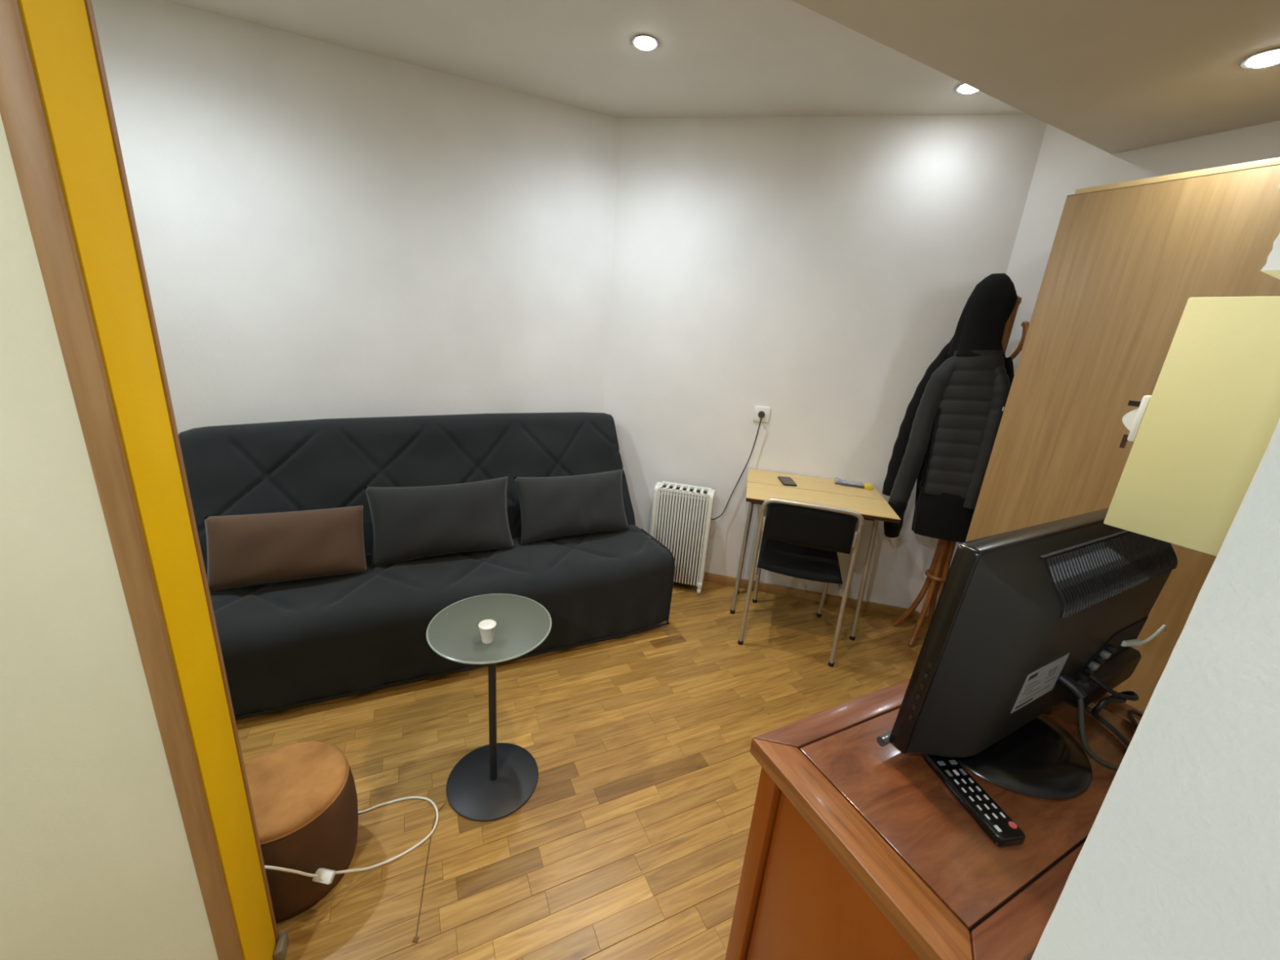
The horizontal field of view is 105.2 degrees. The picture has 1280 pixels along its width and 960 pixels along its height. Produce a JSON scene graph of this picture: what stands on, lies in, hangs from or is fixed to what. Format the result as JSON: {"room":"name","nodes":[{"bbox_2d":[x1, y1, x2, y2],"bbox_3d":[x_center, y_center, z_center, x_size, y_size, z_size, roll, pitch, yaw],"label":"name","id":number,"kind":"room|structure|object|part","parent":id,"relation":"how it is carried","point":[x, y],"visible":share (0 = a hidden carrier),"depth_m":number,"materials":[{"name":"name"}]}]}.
{"room":"living room","nodes":[
{"label":"living room","id":0,"kind":"room"},
{"bbox_2d":[0,114,218,959],"bbox_3d":[-1.719,0.094,0.412,2.013,2.415,0.145,-3,18,-23],"label":"wall","id":1,"kind":"structure","parent":0,"point":[96,863],"depth_m":0.78,"materials":[{"name":"beige paint"}]},
{"bbox_2d":[0,0,243,959],"bbox_3d":[-0.770,0.074,0.732,0.036,2.415,0.012,-3,18,-23],"label":"trim","id":2,"kind":"structure","parent":1,"relation":"attached to","point":[21,111],"depth_m":0.68,"materials":[{"name":"brown wood"}]},
{"bbox_2d":[17,0,276,959],"bbox_3d":[-0.788,0.050,0.806,0.012,2.415,0.145,-3,18,-23],"label":"door frame","id":3,"kind":"structure","parent":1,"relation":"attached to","point":[58,35],"depth_m":0.75,"materials":[{"name":"yellow paint"}]},
{"bbox_2d":[84,0,278,944],"bbox_3d":[-0.832,0.027,0.870,0.048,2.415,0.014,-3,18,-23],"label":"trim","id":4,"kind":"structure","parent":1,"relation":"attached to","point":[88,5],"depth_m":0.83,"materials":[{"name":"brown wood"}]},
{"bbox_2d":[273,930,288,959],"bbox_3d":[-0.888,1.160,1.214,0.019,0.045,0.054,-2,18,-20],"label":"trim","id":5,"kind":"structure","parent":1,"relation":"attached to","point":[280,952],"depth_m":1.20,"materials":[{"name":"beige wood"}]},
{"bbox_2d":[91,0,620,435],"bbox_3d":[-1.406,-0.661,2.591,2.550,2.640,0.120,-3,18,-23],"label":"wall","id":6,"kind":"structure","parent":0,"point":[326,230],"depth_m":2.36,"materials":[{"name":"white paint"}]},
{"bbox_2d":[234,579,928,959],"bbox_3d":[0.201,1.271,1.320,5.799,0.060,4.400,5,17,0],"label":"floor","id":7,"kind":"structure","parent":0,"point":[629,842],"depth_m":1.75,"materials":[{"name":"brown wood"}]},
{"bbox_2d":[244,741,358,923],"bbox_3d":[-0.981,0.966,1.369,0.333,0.312,0.333,5,17,0],"label":"pouf","id":8,"kind":"object","parent":7,"relation":"on","point":[304,797],"visible":0.7,"depth_m":1.30,"materials":[{"name":"brown leather"}]},
{"bbox_2d":[264,795,438,884],"bbox_3d":[-1.005,0.986,1.386,0.792,0.258,0.421,-6,20,-32],"label":"cord","id":9,"kind":"object","parent":7,"relation":"on","point":[322,875],"visible":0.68,"depth_m":1.34,"materials":[{"name":"white plastic"}]},
{"bbox_2d":[312,867,336,884],"bbox_3d":[-0.831,1.042,1.288,0.050,0.031,0.032,5,17,0],"label":"switch","id":10,"kind":"object","parent":9,"relation":"attached to","point":[322,875],"depth_m":1.28,"materials":[{"name":"white plastic"}]},
{"bbox_2d":[178,412,675,719],"bbox_3d":[-0.980,0.264,2.390,2.217,1.058,0.840,-4,19,-26],"label":"sofa","id":11,"kind":"object","parent":7,"relation":"on","point":[284,644],"visible":0.7,"depth_m":2.29,"materials":[{"name":"black fabric"}]},
{"bbox_2d":[204,505,367,591],"bbox_3d":[-1.486,0.280,2.079,0.562,0.274,0.184,-4,19,-25],"label":"cushion","id":12,"kind":"object","parent":11,"relation":"on","point":[243,550],"visible":1,"depth_m":2.02,"materials":[{"name":"fabric"}]},
{"bbox_3d":[-1.067,0.049,2.538,2.214,0.748,0.384,-4,19,-26],"label":"backrest","id":13,"kind":"part","parent":11,"relation":"part of","materials":[{"name":"black fabric"}]},
{"bbox_2d":[363,476,515,568],"bbox_3d":[-0.961,0.194,2.397,0.665,0.358,0.215,-4,19,-26],"label":"cushion","id":14,"kind":"object","parent":11,"relation":"on","point":[409,523],"visible":1,"depth_m":2.33,"materials":[{"name":"fabric"}]},
{"bbox_3d":[-0.945,0.575,2.356,2.214,0.426,0.559,-4,19,-26],"label":"seat","id":15,"kind":"part","parent":11,"relation":"part of","materials":[{"name":"black fabric"}]},
{"bbox_2d":[513,469,629,545],"bbox_3d":[-0.363,0.139,2.704,0.637,0.339,0.211,-4,19,-26],"label":"cushion","id":16,"kind":"object","parent":11,"relation":"on","point":[551,507],"visible":1,"depth_m":2.63,"materials":[{"name":"fabric"}]},
{"bbox_2d":[412,802,446,942],"bbox_3d":[-0.623,1.133,1.445,0.028,0.003,0.394,1,17,-11],"label":"thread","id":17,"kind":"object","parent":7,"relation":"on","point":[415,939],"visible":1,"depth_m":1.37},
{"bbox_2d":[426,593,551,821],"bbox_3d":[-0.529,0.765,1.721,0.407,0.559,0.467,5,17,0],"label":"side table","id":18,"kind":"object","parent":7,"relation":"on","point":[492,781],"visible":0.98,"depth_m":1.67,"materials":[{"name":"frosted glass"},{"name":"black metal"}]},
{"bbox_2d":[478,619,496,644],"bbox_3d":[-0.489,0.489,1.571,0.055,0.062,0.055,5,17,0],"label":"paper cup","id":19,"kind":"object","parent":18,"relation":"on","point":[486,627],"visible":1,"depth_m":1.56,"materials":[{"name":"white paper"}]},
{"bbox_3d":[-0.508,0.495,1.670,0.400,0.010,0.400,5,17,0],"label":"glass","id":20,"kind":"part","parent":18,"relation":"part of","materials":[{"name":"grey glass"}]},
{"bbox_3d":[-0.496,0.794,1.647,0.025,0.533,0.025,5,17,0],"label":"stem","id":21,"kind":"part","parent":18,"relation":"part of","materials":[{"name":"black metal"}]},
{"bbox_2d":[649,415,762,594],"bbox_3d":[0.370,0.148,2.993,0.581,1.136,0.177,8,17,12],"label":"heater","id":22,"kind":"object","parent":7,"relation":"on","point":[682,524],"visible":0.79,"depth_m":2.99,"materials":[{"name":"white metal"}]},
{"bbox_3d":[0.089,0.314,3.098,0.026,0.617,0.126,8,17,12],"label":"panel","id":23,"kind":"part","parent":22,"relation":"part of","materials":[{"name":"white metal"}]},
{"bbox_2d":[657,480,711,497],"bbox_3d":[0.274,0.055,2.978,0.311,0.022,0.130,8,17,12],"label":"grille","id":24,"kind":"object","parent":22,"relation":"attached to","point":[666,486],"depth_m":2.95,"materials":[{"name":"white metal"}]},
{"bbox_3d":[0.413,0.361,3.030,0.026,0.617,0.126,8,17,12],"label":"panel","id":25,"kind":"part","parent":22,"relation":"part of","materials":[{"name":"white metal"}]},
{"bbox_3d":[0.562,-0.074,2.939,0.246,0.650,0.072,0,17,-14],"label":"power cord","id":26,"kind":"part","parent":22,"relation":"part of","materials":[{"name":"rubber"}]},
{"bbox_2d":[737,497,863,666],"bbox_3d":[0.852,0.448,2.637,0.485,0.845,0.530,9,17,15],"label":"chair","id":27,"kind":"object","parent":7,"relation":"on","point":[802,542],"visible":1,"depth_m":2.38,"materials":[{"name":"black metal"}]},
{"bbox_3d":[0.569,0.497,2.497,0.031,0.767,0.041,9,17,15],"label":"leg","id":28,"kind":"part","parent":27,"relation":"part of","materials":[{"name":"silver metal"}]},
{"bbox_3d":[0.648,0.607,2.774,0.033,0.410,0.475,10,18,17],"label":"leg","id":29,"kind":"part","parent":27,"relation":"part of","materials":[{"name":"silver metal"}]},
{"bbox_3d":[0.859,0.430,2.653,0.414,0.054,0.430,9,17,15],"label":"seat","id":30,"kind":"part","parent":27,"relation":"part of","materials":[{"name":"black fabric"}]},
{"bbox_3d":[0.805,0.229,2.335,0.410,0.203,0.052,9,17,15],"label":"backrest","id":31,"kind":"part","parent":27,"relation":"part of","materials":[{"name":"black fabric"}]},
{"bbox_3d":[0.810,0.142,2.301,0.465,0.072,0.043,9,17,15],"label":"rail","id":32,"kind":"part","parent":27,"relation":"part of","materials":[{"name":"silver metal"}]},
{"bbox_3d":[1.039,0.671,2.667,0.033,0.410,0.475,9,17,13],"label":"leg","id":33,"kind":"part","parent":27,"relation":"part of","materials":[{"name":"silver metal"}]},
{"bbox_3d":[0.998,0.567,2.380,0.031,0.767,0.041,9,17,15],"label":"leg","id":34,"kind":"part","parent":27,"relation":"part of","materials":[{"name":"silver metal"}]},
{"bbox_2d":[729,468,900,640],"bbox_3d":[0.909,0.440,2.755,0.715,0.803,0.585,8,17,11],"label":"folding table","id":35,"kind":"object","parent":7,"relation":"on","point":[762,485],"visible":0.82,"depth_m":2.62,"materials":[{"name":"brown wood"}]},
{"bbox_3d":[0.586,0.408,2.787,0.042,0.766,0.023,-2,18,-20],"label":"leg","id":36,"kind":"part","parent":35,"relation":"part of","materials":[{"name":"silver metal"}]},
{"bbox_3d":[0.655,0.344,3.014,0.042,0.766,0.023,-2,18,-20],"label":"leg","id":37,"kind":"part","parent":35,"relation":"part of","materials":[{"name":"silver metal"}]},
{"bbox_2d":[777,475,796,486],"bbox_3d":[0.828,0.006,2.756,0.076,0.009,0.156,5,17,2],"label":"smartphone","id":38,"kind":"object","parent":35,"relation":"on","point":[786,481],"visible":1,"depth_m":2.74,"materials":[{"name":"black plastic"}]},
{"bbox_3d":[1.262,0.429,2.895,0.042,0.766,0.023,20,23,41],"label":"leg","id":39,"kind":"part","parent":35,"relation":"part of","materials":[{"name":"silver metal"}]},
{"bbox_2d":[834,476,872,489],"bbox_3d":[1.212,0.015,2.781,0.196,0.036,0.066,9,17,13],"label":"packet","id":40,"kind":"object","parent":35,"relation":"on","point":[837,480],"visible":1,"depth_m":2.77,"materials":[{"name":"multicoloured plastic"}]},
{"bbox_3d":[1.208,0.507,2.626,0.042,0.766,0.023,20,23,41],"label":"leg","id":41,"kind":"part","parent":35,"relation":"part of","materials":[{"name":"silver metal"}]},
{"bbox_2d":[724,679,1143,959],"bbox_3d":[0.645,0.914,1.044,0.853,0.850,0.408,-4,19,-26],"label":"cabinet","id":42,"kind":"object","parent":7,"relation":"on","point":[856,849],"visible":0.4,"depth_m":0.80,"materials":[{"name":"brown wood"}]},
{"bbox_3d":[0.227,0.905,1.025,0.045,0.814,0.041,-4,19,-26],"label":"corner post","id":43,"kind":"part","parent":42,"relation":"part of","materials":[{"name":"orange wood"}]},
{"bbox_3d":[0.304,0.922,0.870,0.016,0.744,0.289,-4,19,-26],"label":"panel","id":44,"kind":"part","parent":42,"relation":"part of","materials":[{"name":"orange wood"}]},
{"bbox_3d":[0.678,0.515,0.921,0.716,0.010,0.305,-4,19,-26],"label":"panel","id":45,"kind":"part","parent":42,"relation":"part of","materials":[{"name":"red wood"}]},
{"bbox_2d":[923,754,1025,847],"bbox_3d":[0.549,0.521,0.815,0.050,0.020,0.166,1,17,-11],"label":"remote control","id":46,"kind":"object","parent":42,"relation":"on","point":[991,818],"visible":0.91,"depth_m":0.79,"materials":[{"name":"black plastic"}]},
{"bbox_2d":[876,507,1177,799],"bbox_3d":[0.913,0.284,0.982,0.973,0.431,0.283,-5,19,-28],"label":"television","id":47,"kind":"object","parent":42,"relation":"on","point":[1025,622],"visible":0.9,"depth_m":0.84,"materials":[{"name":"black plastic"}]},
{"bbox_3d":[0.770,0.439,1.060,0.774,0.017,0.017,-5,19,-28],"label":"clear trim","id":48,"kind":"part","parent":47,"relation":"part of","materials":[{"name":"grey plastic"}]},
{"bbox_2d":[1015,697,1032,709],"bbox_3d":[0.680,0.396,0.867,0.060,0.004,0.001,-5,19,-29],"label":"print","id":49,"kind":"object","parent":47,"relation":"on","point":[1031,699],"depth_m":0.87},
{"bbox_2d":[1024,681,1039,691],"bbox_3d":[0.685,0.360,0.855,0.055,0.003,0.001,-5,19,-28],"label":"print","id":50,"kind":"object","parent":47,"relation":"on","point":[1039,682],"depth_m":0.85},
{"bbox_2d":[1028,671,1039,680],"bbox_3d":[0.673,0.336,0.838,0.030,0.009,0.001,-5,19,-29],"label":"print","id":51,"kind":"object","parent":47,"relation":"on","point":[1033,676],"depth_m":0.84},
{"bbox_2d":[1018,684,1049,702],"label":"print","id":52,"kind":"object","parent":47,"relation":"attached to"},
{"bbox_2d":[1076,672,1088,682],"bbox_3d":[0.881,0.392,0.974,0.014,0.012,0.013,-5,19,-28],"label":"socket","id":53,"kind":"object","parent":47,"relation":"attached to","point":[1081,677],"depth_m":0.97,"materials":[{"name":"black plastic"}]},
{"bbox_2d":[1082,666,1094,675],"bbox_3d":[0.897,0.383,0.979,0.014,0.012,0.013,-5,19,-28],"label":"socket","id":54,"kind":"object","parent":47,"relation":"attached to","point":[1086,670],"depth_m":0.98,"materials":[{"name":"black plastic"}]},
{"bbox_2d":[1088,661,1100,671],"bbox_3d":[0.914,0.374,0.985,0.014,0.012,0.013,-5,19,-28],"label":"socket","id":55,"kind":"object","parent":47,"relation":"attached to","point":[1092,665],"depth_m":0.98,"materials":[{"name":"silver metal"}]},
{"bbox_2d":[1093,655,1106,665],"bbox_3d":[0.931,0.364,0.991,0.014,0.012,0.013,-5,19,-28],"label":"socket","id":56,"kind":"object","parent":47,"relation":"attached to","point":[1098,660],"depth_m":0.99,"materials":[{"name":"black plastic"}]},
{"bbox_2d":[1099,649,1111,659],"bbox_3d":[0.947,0.355,0.996,0.014,0.012,0.013,-5,19,-28],"label":"socket","id":57,"kind":"object","parent":47,"relation":"attached to","point":[1104,654],"depth_m":0.99,"materials":[{"name":"silver metal"}]},
{"bbox_2d":[1039,529,1177,617],"bbox_3d":[0.902,0.155,0.932,0.487,0.090,0.305,5,17,0],"label":"vent","id":58,"kind":"object","parent":47,"relation":"attached to","point":[1077,575],"depth_m":0.88,"materials":[{"name":"black plastic"}]},
{"bbox_2d":[1105,644,1116,653],"bbox_3d":[0.964,0.346,1.002,0.014,0.012,0.013,-5,19,-28],"label":"socket","id":59,"kind":"object","parent":47,"relation":"attached to","point":[1110,649],"depth_m":1.00,"materials":[{"name":"black plastic"}]},
{"bbox_2d":[1127,709,1142,728],"bbox_3d":[1.044,0.509,0.996,0.055,0.011,0.112,10,18,17],"label":"cable","id":60,"kind":"object","parent":42,"relation":"on","point":[1130,712],"visible":0.36,"depth_m":1.03,"materials":[{"name":"black plastic"}]},
{"bbox_2d":[892,295,1029,646],"bbox_3d":[1.669,0.023,2.526,0.233,1.836,0.233,5,17,3],"label":"coat stand","id":61,"kind":"object","parent":7,"relation":"on","point":[936,575],"visible":0.44,"depth_m":2.65,"materials":[{"name":"brown wood"}]},
{"bbox_3d":[1.576,0.468,2.729,0.028,0.854,0.147,-10,22,-40],"label":"leg","id":62,"kind":"part","parent":61,"relation":"part of","materials":[{"name":"brown wood"}]},
{"bbox_3d":[1.566,0.502,2.614,0.116,0.854,0.108,5,17,0],"label":"leg","id":63,"kind":"part","parent":61,"relation":"part of","materials":[{"name":"brown wood"}]},
{"bbox_3d":[1.695,0.480,2.723,0.146,0.854,0.029,-10,22,-40],"label":"leg","id":64,"kind":"part","parent":61,"relation":"part of","materials":[{"name":"brown wood"}]},
{"bbox_3d":[1.686,0.514,2.608,0.028,0.854,0.147,-10,22,-40],"label":"leg","id":65,"kind":"part","parent":61,"relation":"part of","materials":[{"name":"brown wood"}]},
{"bbox_2d":[882,336,1013,505],"bbox_3d":[1.562,-0.254,2.474,0.468,1.050,0.109,16,20,32],"label":"coat","id":66,"kind":"object","parent":61,"relation":"hanging from","point":[900,444],"visible":0.19,"depth_m":2.54,"materials":[{"name":"fabric"}]},
{"bbox_2d":[884,273,1017,542],"bbox_3d":[1.513,-0.289,2.353,0.393,1.314,0.127,16,20,32],"label":"quilted jacket","id":67,"kind":"object","parent":61,"relation":"hanging from","point":[958,415],"visible":0.96,"depth_m":2.31,"materials":[{"name":"black fabric"}]},
{"bbox_3d":[1.449,-0.149,2.436,0.059,0.431,0.092,16,20,32],"label":"panel","id":68,"kind":"part","parent":67,"relation":"part of","materials":[{"name":"black fabric"}]},
{"bbox_2d":[946,273,1017,356],"bbox_3d":[1.562,-0.741,2.221,0.209,0.367,0.103,16,20,32],"label":"hood","id":69,"kind":"object","parent":67,"relation":"attached to","point":[984,317],"depth_m":2.19,"materials":[{"name":"black fabric"}]},
{"bbox_2d":[965,157,1279,712],"bbox_3d":[2.055,0.138,1.667,0.355,2.187,1.450,-6,20,-30],"label":"wardrobe","id":70,"kind":"object","parent":7,"relation":"on","point":[1126,260],"visible":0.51,"depth_m":1.78,"materials":[{"name":"brown wood"}]},
{"bbox_3d":[2.010,-0.883,1.276,0.015,0.020,1.420,-6,20,-30],"label":"rail","id":71,"kind":"part","parent":70,"relation":"part of","materials":[{"name":"brown wood"}]},
{"bbox_2d":[165,0,1026,118],"bbox_3d":[0.411,-1.325,0.535,6.038,0.100,4.650,5,17,0],"label":"ceiling","id":72,"kind":"structure","parent":0,"point":[713,58],"depth_m":2.02,"materials":[{"name":"paint"}]},
{"bbox_2d":[631,34,659,51],"bbox_3d":[0.020,-1.724,1.937,0.114,0.014,0.114,5,17,0],"label":"recessed light","id":73,"kind":"object","parent":72,"relation":"in","point":[646,42],"visible":1,"depth_m":1.92,"materials":[{"name":"silver metal"}]},
{"bbox_2d":[955,82,979,93],"bbox_3d":[1.394,-1.652,2.068,0.114,0.014,0.114,5,17,0],"label":"recessed light","id":74,"kind":"object","parent":72,"relation":"in","point":[962,88],"visible":0.62,"depth_m":2.07,"materials":[{"name":"silver metal"}]},
{"bbox_2d":[604,114,1047,608],"bbox_3d":[0.794,-0.571,2.881,2.042,2.640,0.120,8,17,12],"label":"wall","id":75,"kind":"structure","parent":0,"point":[811,270],"depth_m":2.69,"materials":[{"name":"white paint"}]},
{"bbox_2d":[752,405,770,422],"bbox_3d":[0.713,-0.384,2.871,0.092,0.090,0.036,8,17,12],"label":"wall socket","id":76,"kind":"object","parent":75,"relation":"attached to","point":[758,411],"visible":0.95,"depth_m":2.87,"materials":[{"name":"white plastic"}]},
{"bbox_2d":[703,572,913,618],"bbox_3d":[0.679,0.676,3.193,2.042,0.062,0.014,8,17,12],"label":"baseboard","id":77,"kind":"structure","parent":75,"relation":"attached to","point":[709,577],"depth_m":3.11,"materials":[{"name":"brown wood"}]},
{"bbox_2d":[791,0,1279,154],"bbox_3d":[0.390,-1.070,0.253,5.798,0.225,3.722,5,17,0],"label":"ceiling","id":78,"kind":"structure","parent":0,"point":[1113,76],"depth_m":1.42,"materials":[{"name":"paint"}]},
{"bbox_2d":[1238,46,1279,68],"bbox_3d":[1.756,-1.174,1.368,0.114,0.014,0.114,5,17,0],"label":"recessed light","id":79,"kind":"object","parent":78,"relation":"in","point":[1271,56],"visible":1,"depth_m":1.36,"materials":[{"name":"silver metal"}]},
{"bbox_2d":[915,120,1279,617],"bbox_3d":[2.526,0.004,1.451,0.120,2.640,2.900,-5,19,-29],"label":"wall","id":80,"kind":"structure","parent":0,"point":[1066,163],"depth_m":2.18,"materials":[{"name":"white paint"}]},
{"bbox_2d":[911,609,928,627],"bbox_3d":[2.368,1.239,1.792,0.014,0.062,2.900,-5,19,-29],"label":"baseboard","id":81,"kind":"structure","parent":80,"relation":"attached to","point":[916,614],"depth_m":2.95,"materials":[{"name":"brown wood"}]},
{"bbox_2d":[1031,418,1279,959],"bbox_3d":[1.012,0.384,0.186,1.100,2.415,1.000,-5,19,-29],"label":"wall partition","id":82,"kind":"structure","parent":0,"point":[1179,859],"depth_m":0.27,"materials":[{"name":"white paint"}]},
{"bbox_2d":[1103,296,1279,556],"bbox_3d":[0.974,-0.080,0.762,0.300,0.360,0.256,-5,19,-29],"label":"upper cabinet","id":83,"kind":"object","parent":82,"relation":"attached to","point":[1209,420],"visible":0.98,"depth_m":0.72,"materials":[{"name":"paint"}]},
{"bbox_3d":[0.804,-0.100,0.801,0.018,0.040,0.016,-5,19,-29],"label":"latch knob","id":84,"kind":"part","parent":83,"relation":"part of","materials":[{"name":"white plastic"}]},
{"bbox_2d":[1260,232,1279,279],"bbox_3d":[1.016,-0.311,0.654,0.270,0.080,0.174,-5,19,-29],"label":"trim","id":85,"kind":"structure","parent":82,"relation":"attached to","point":[1272,268],"depth_m":0.66,"materials":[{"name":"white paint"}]}
]}

